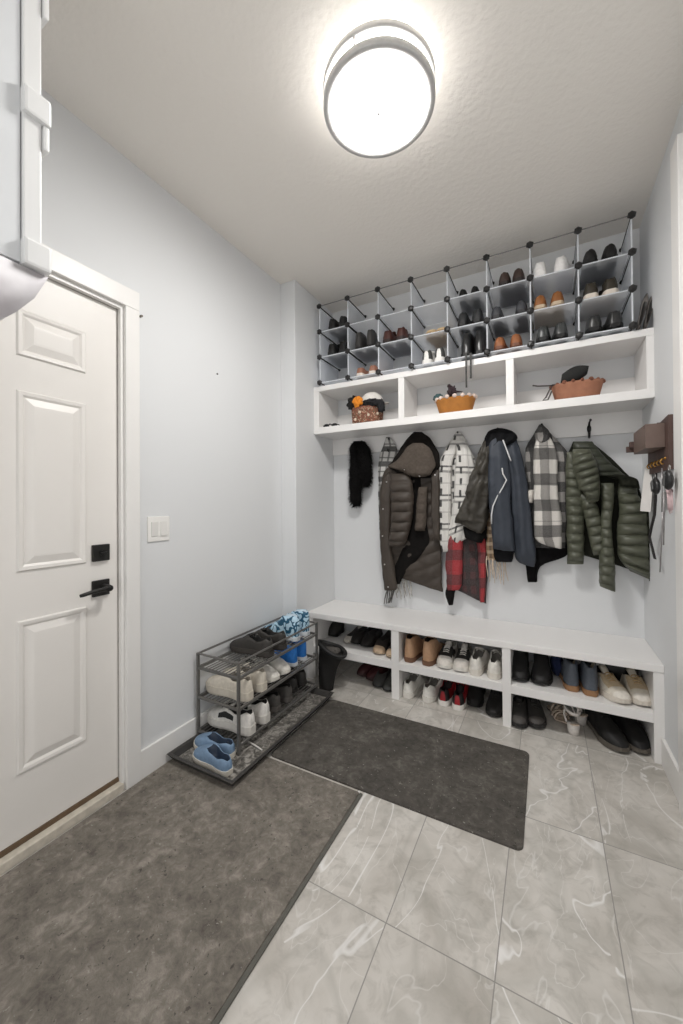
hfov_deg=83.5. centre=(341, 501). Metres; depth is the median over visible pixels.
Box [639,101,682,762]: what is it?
wall
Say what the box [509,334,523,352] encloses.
shoe
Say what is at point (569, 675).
boot
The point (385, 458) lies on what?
patterned scarf
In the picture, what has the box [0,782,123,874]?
trim
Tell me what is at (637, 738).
boot
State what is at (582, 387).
basket
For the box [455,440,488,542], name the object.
jacket
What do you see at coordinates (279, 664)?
sneaker
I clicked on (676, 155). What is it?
trim
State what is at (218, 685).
sneaker
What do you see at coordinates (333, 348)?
shoe
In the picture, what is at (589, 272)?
shoe
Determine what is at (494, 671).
sneaker
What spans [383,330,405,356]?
shoe
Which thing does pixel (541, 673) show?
boot
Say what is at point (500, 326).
shoe
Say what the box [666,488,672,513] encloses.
tassel
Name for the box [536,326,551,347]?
shoe
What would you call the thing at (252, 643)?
sneaker
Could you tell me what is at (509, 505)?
jacket
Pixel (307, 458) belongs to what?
wall
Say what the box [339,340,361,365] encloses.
shoe
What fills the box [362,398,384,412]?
glove
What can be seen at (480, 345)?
boot
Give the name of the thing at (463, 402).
basket
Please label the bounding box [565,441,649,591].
puffer jacket
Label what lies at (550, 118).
ceiling
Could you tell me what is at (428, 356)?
sneaker
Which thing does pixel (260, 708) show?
sneaker
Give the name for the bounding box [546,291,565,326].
shoe
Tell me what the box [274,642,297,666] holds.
sneaker
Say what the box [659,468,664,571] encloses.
chain
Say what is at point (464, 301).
shoe
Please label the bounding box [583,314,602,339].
shoe
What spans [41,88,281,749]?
wall
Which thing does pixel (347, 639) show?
shoe
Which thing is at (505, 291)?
slip
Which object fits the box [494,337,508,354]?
shoe
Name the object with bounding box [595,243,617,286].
shoe
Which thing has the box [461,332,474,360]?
boot
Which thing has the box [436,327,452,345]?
shoe
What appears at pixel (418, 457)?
hood
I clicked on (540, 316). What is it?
shoe
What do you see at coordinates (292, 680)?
sneaker
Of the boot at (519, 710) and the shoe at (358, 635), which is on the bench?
the shoe at (358, 635)
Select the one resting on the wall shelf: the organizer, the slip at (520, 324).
the organizer
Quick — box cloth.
[433,394,442,400]
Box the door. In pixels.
[0,279,117,851]
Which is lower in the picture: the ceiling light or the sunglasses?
the sunglasses
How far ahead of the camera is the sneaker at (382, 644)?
2.56 m
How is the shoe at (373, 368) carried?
in the organizer
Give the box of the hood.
[388,432,439,477]
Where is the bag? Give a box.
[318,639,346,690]
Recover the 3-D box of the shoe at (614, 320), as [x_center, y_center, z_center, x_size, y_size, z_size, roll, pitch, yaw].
[1.466,-0.929,2.093,0.113,0.106,0.316,-1,0,28]
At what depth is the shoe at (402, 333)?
2.56 m
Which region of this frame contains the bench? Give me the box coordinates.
[308,600,664,764]
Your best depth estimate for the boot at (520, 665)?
2.15 m
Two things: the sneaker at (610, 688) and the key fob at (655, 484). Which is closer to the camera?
the key fob at (655, 484)
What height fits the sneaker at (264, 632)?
0.120 m
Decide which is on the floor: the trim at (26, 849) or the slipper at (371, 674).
the slipper at (371, 674)
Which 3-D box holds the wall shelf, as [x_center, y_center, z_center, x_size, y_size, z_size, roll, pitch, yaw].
[0.733,-0.671,2.461,1.963,0.344,0.292,-1,0,28]
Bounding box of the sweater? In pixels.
[526,527,566,581]
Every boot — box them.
[264,613,299,641]
[276,609,309,635]
[328,621,344,636]
[355,332,373,359]
[366,329,384,357]
[404,633,423,662]
[422,636,444,666]
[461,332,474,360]
[474,329,487,358]
[512,650,529,681]
[530,653,552,685]
[559,658,579,691]
[578,661,598,696]
[585,709,629,751]
[609,714,650,753]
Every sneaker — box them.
[206,669,253,701]
[207,702,255,735]
[223,662,266,692]
[224,697,269,723]
[230,631,273,657]
[240,656,279,682]
[247,625,286,650]
[254,691,280,712]
[256,653,290,674]
[267,681,292,702]
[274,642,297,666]
[278,674,297,692]
[287,667,306,685]
[291,638,306,660]
[403,673,426,698]
[422,350,434,367]
[422,677,443,702]
[434,347,448,365]
[437,640,457,668]
[438,680,455,706]
[452,682,468,710]
[453,642,471,671]
[469,647,489,675]
[487,649,501,679]
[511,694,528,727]
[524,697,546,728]
[526,261,546,300]
[554,255,577,292]
[580,282,599,320]
[596,277,618,316]
[597,665,631,703]
[619,668,650,705]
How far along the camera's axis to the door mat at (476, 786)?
1.77 m
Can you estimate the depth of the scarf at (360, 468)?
2.84 m
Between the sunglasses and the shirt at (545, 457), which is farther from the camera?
the sunglasses
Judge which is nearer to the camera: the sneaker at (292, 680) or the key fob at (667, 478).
the key fob at (667, 478)
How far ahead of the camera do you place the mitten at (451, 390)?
2.37 m
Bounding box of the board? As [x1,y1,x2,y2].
[333,410,642,455]
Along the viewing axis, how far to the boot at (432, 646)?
2.34 m
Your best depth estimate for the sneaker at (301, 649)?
2.39 m
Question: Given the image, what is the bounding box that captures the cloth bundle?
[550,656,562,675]
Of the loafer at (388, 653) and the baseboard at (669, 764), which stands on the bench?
the loafer at (388, 653)
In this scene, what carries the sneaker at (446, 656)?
on the bench
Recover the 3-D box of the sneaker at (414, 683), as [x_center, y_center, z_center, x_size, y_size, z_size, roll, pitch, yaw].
[0.485,1.168,2.522,0.113,0.124,0.304,-1,0,28]
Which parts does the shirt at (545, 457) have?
panel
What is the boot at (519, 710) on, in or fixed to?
on the floor
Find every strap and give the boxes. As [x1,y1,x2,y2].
[465,353,472,387]
[533,384,555,400]
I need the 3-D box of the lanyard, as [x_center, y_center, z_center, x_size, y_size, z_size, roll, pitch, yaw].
[1.445,0.068,1.778,0.006,0.390,0.163,-1,0,28]
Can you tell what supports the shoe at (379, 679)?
on the floor
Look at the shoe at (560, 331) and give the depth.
2.07 m
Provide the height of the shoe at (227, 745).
0.074 m
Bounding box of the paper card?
[640,467,651,511]
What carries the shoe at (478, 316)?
in the organizer
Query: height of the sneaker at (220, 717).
0.129 m
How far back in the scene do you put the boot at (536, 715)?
2.10 m
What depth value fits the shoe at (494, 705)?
2.21 m
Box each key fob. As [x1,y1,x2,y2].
[650,474,660,494]
[662,465,673,489]
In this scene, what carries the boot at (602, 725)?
on the floor
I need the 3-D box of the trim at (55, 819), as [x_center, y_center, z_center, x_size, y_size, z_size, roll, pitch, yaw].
[-1.171,1.191,1.279,0.036,0.020,0.849,-1,0,28]
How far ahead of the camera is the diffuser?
1.35 m
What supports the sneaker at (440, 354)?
in the organizer
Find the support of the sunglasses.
on the wall shelf
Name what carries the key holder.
attached to the wall at (655, 227)
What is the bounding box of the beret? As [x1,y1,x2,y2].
[561,365,588,382]
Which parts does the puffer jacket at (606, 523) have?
panel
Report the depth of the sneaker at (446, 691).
2.32 m
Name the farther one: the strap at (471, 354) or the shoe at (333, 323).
the shoe at (333, 323)
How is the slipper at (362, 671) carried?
on the floor
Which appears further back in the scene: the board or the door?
the board
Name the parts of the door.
panel, panel, panel, lever, handle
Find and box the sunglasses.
[323,423,338,426]
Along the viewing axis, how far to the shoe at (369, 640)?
2.68 m
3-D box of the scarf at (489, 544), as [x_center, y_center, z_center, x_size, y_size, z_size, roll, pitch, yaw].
[0.968,0.191,2.388,0.131,0.655,0.039,-1,0,28]
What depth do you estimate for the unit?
0.84 m
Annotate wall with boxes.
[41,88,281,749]
[280,280,334,677]
[333,228,644,709]
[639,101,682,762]
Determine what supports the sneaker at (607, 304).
in the organizer
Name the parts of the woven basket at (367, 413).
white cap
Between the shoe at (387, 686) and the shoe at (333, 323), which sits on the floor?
the shoe at (387, 686)
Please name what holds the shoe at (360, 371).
in the organizer
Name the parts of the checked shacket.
panel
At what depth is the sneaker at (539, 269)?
2.16 m
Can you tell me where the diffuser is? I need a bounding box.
[331,53,426,150]
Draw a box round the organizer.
[317,211,637,385]
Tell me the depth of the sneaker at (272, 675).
2.13 m
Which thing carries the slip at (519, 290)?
on the organizer
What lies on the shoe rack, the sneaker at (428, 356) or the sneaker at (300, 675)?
the sneaker at (300, 675)
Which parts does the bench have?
seat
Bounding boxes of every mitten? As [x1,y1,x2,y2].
[352,396,362,407]
[447,384,462,396]
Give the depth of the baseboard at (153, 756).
1.81 m
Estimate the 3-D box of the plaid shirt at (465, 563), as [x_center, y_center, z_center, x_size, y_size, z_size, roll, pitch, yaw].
[0.806,0.204,2.494,0.265,0.968,0.096,-1,0,28]
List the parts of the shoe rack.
post, guard rail, post, guard rail, tier frame, tier frame, tier frame, guard rail, post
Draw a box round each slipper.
[357,663,375,676]
[366,666,388,680]
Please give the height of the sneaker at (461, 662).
0.117 m
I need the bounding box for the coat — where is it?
[379,432,442,591]
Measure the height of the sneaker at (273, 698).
0.117 m
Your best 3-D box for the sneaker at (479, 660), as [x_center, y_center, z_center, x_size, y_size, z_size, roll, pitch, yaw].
[0.839,0.933,2.320,0.115,0.127,0.310,-1,0,28]
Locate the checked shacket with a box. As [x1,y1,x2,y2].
[439,431,475,551]
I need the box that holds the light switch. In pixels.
[147,516,169,541]
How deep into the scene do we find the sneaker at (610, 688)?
1.92 m
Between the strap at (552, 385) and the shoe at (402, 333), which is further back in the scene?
the shoe at (402, 333)
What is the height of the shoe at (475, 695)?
0.117 m
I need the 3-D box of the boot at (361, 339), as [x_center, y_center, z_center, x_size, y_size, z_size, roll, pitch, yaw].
[0.170,-1.111,2.744,0.088,0.129,0.240,-1,0,28]
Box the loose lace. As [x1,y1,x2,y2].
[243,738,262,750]
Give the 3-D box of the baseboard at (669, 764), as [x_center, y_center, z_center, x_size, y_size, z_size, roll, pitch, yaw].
[1.414,1.156,1.631,0.015,0.125,0.307,-1,0,28]
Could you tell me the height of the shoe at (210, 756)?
0.074 m
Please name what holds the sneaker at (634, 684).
on the bench
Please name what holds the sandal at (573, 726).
on the floor
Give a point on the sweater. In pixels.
(543, 555)
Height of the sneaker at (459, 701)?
0.122 m
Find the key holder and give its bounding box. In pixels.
[626,414,673,474]
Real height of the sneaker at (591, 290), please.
0.120 m
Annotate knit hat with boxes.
[346,395,360,409]
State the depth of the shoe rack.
1.98 m
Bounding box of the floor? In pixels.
[0,659,682,1023]
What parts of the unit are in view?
panel, corner post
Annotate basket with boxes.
[351,392,388,423]
[434,393,477,412]
[549,376,605,399]
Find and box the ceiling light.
[323,18,435,158]
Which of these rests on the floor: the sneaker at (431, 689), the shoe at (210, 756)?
the sneaker at (431, 689)
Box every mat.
[0,756,362,1023]
[271,699,528,850]
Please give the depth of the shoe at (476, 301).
2.35 m
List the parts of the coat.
shadow panel, panel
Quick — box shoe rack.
[196,616,317,755]
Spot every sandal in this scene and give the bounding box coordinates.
[547,703,587,725]
[551,705,580,735]
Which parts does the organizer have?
rod, rod, rod, rod, rod, rod, rod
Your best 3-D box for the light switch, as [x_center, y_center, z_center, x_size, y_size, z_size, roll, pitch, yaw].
[-0.857,0.128,1.798,0.012,0.116,0.116,-1,0,28]
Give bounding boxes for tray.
[167,685,333,785]
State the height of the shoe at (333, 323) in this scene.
0.086 m
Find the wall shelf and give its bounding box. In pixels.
[314,327,654,439]
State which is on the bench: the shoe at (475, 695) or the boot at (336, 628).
the boot at (336, 628)
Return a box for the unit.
[0,0,51,320]
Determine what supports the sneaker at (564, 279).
on the organizer
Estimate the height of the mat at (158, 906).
0.008 m
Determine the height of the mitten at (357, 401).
0.083 m
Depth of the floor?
1.15 m
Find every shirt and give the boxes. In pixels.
[445,536,487,604]
[525,424,566,548]
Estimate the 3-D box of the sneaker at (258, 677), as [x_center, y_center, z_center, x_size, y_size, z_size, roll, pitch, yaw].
[-0.534,0.930,2.070,0.295,0.126,0.114,-1,0,28]
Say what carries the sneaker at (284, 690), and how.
on the shoe rack
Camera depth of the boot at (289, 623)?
2.32 m
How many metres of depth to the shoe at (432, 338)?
2.47 m
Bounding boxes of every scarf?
[347,441,373,507]
[378,437,411,603]
[486,510,507,584]
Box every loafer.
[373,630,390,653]
[386,644,390,656]
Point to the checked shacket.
(457, 461)
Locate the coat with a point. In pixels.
(409, 496)
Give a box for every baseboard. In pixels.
[141,697,227,779]
[661,738,678,802]
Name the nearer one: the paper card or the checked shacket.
the paper card
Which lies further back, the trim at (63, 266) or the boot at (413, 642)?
the boot at (413, 642)
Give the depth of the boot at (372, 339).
2.62 m
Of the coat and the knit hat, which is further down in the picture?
the coat
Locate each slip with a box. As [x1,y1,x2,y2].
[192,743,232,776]
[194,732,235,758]
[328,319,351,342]
[498,272,513,307]
[510,268,527,304]
[513,300,529,331]
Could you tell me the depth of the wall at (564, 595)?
2.46 m
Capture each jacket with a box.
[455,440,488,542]
[484,428,535,566]
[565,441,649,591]
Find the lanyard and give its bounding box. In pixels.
[648,473,656,558]
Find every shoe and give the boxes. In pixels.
[328,343,351,367]
[339,316,358,341]
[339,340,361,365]
[343,626,360,642]
[350,626,372,643]
[356,367,369,378]
[360,628,382,646]
[369,365,384,376]
[372,667,390,687]
[382,673,391,691]
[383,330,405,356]
[396,327,417,354]
[425,329,442,347]
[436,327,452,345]
[457,312,474,340]
[458,289,474,314]
[466,685,485,707]
[470,286,484,311]
[472,309,488,339]
[485,689,502,716]
[491,306,508,336]
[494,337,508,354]
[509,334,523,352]
[532,295,550,329]
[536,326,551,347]
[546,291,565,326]
[552,322,568,344]
[579,249,598,290]
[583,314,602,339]
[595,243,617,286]
[602,310,623,335]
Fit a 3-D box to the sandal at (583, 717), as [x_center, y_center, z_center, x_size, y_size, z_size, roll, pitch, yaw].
[1.278,1.150,2.177,0.080,0.145,0.230,0,0,-27]
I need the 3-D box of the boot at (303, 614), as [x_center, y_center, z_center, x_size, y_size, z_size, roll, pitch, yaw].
[-0.334,0.769,2.476,0.280,0.152,0.102,-1,0,28]
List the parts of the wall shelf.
panel, panel, panel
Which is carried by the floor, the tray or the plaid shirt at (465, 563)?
the tray
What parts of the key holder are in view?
plate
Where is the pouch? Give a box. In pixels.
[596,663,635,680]
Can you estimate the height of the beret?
0.091 m
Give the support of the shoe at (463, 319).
in the organizer
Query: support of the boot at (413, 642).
on the bench
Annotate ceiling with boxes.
[41,0,682,312]
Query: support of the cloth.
in the basket at (463, 402)
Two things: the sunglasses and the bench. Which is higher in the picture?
the sunglasses
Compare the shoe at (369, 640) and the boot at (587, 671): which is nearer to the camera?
the boot at (587, 671)
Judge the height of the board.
0.142 m
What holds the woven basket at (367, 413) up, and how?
on the wall shelf
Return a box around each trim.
[0,777,118,857]
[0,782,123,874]
[42,243,140,789]
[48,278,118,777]
[670,132,682,819]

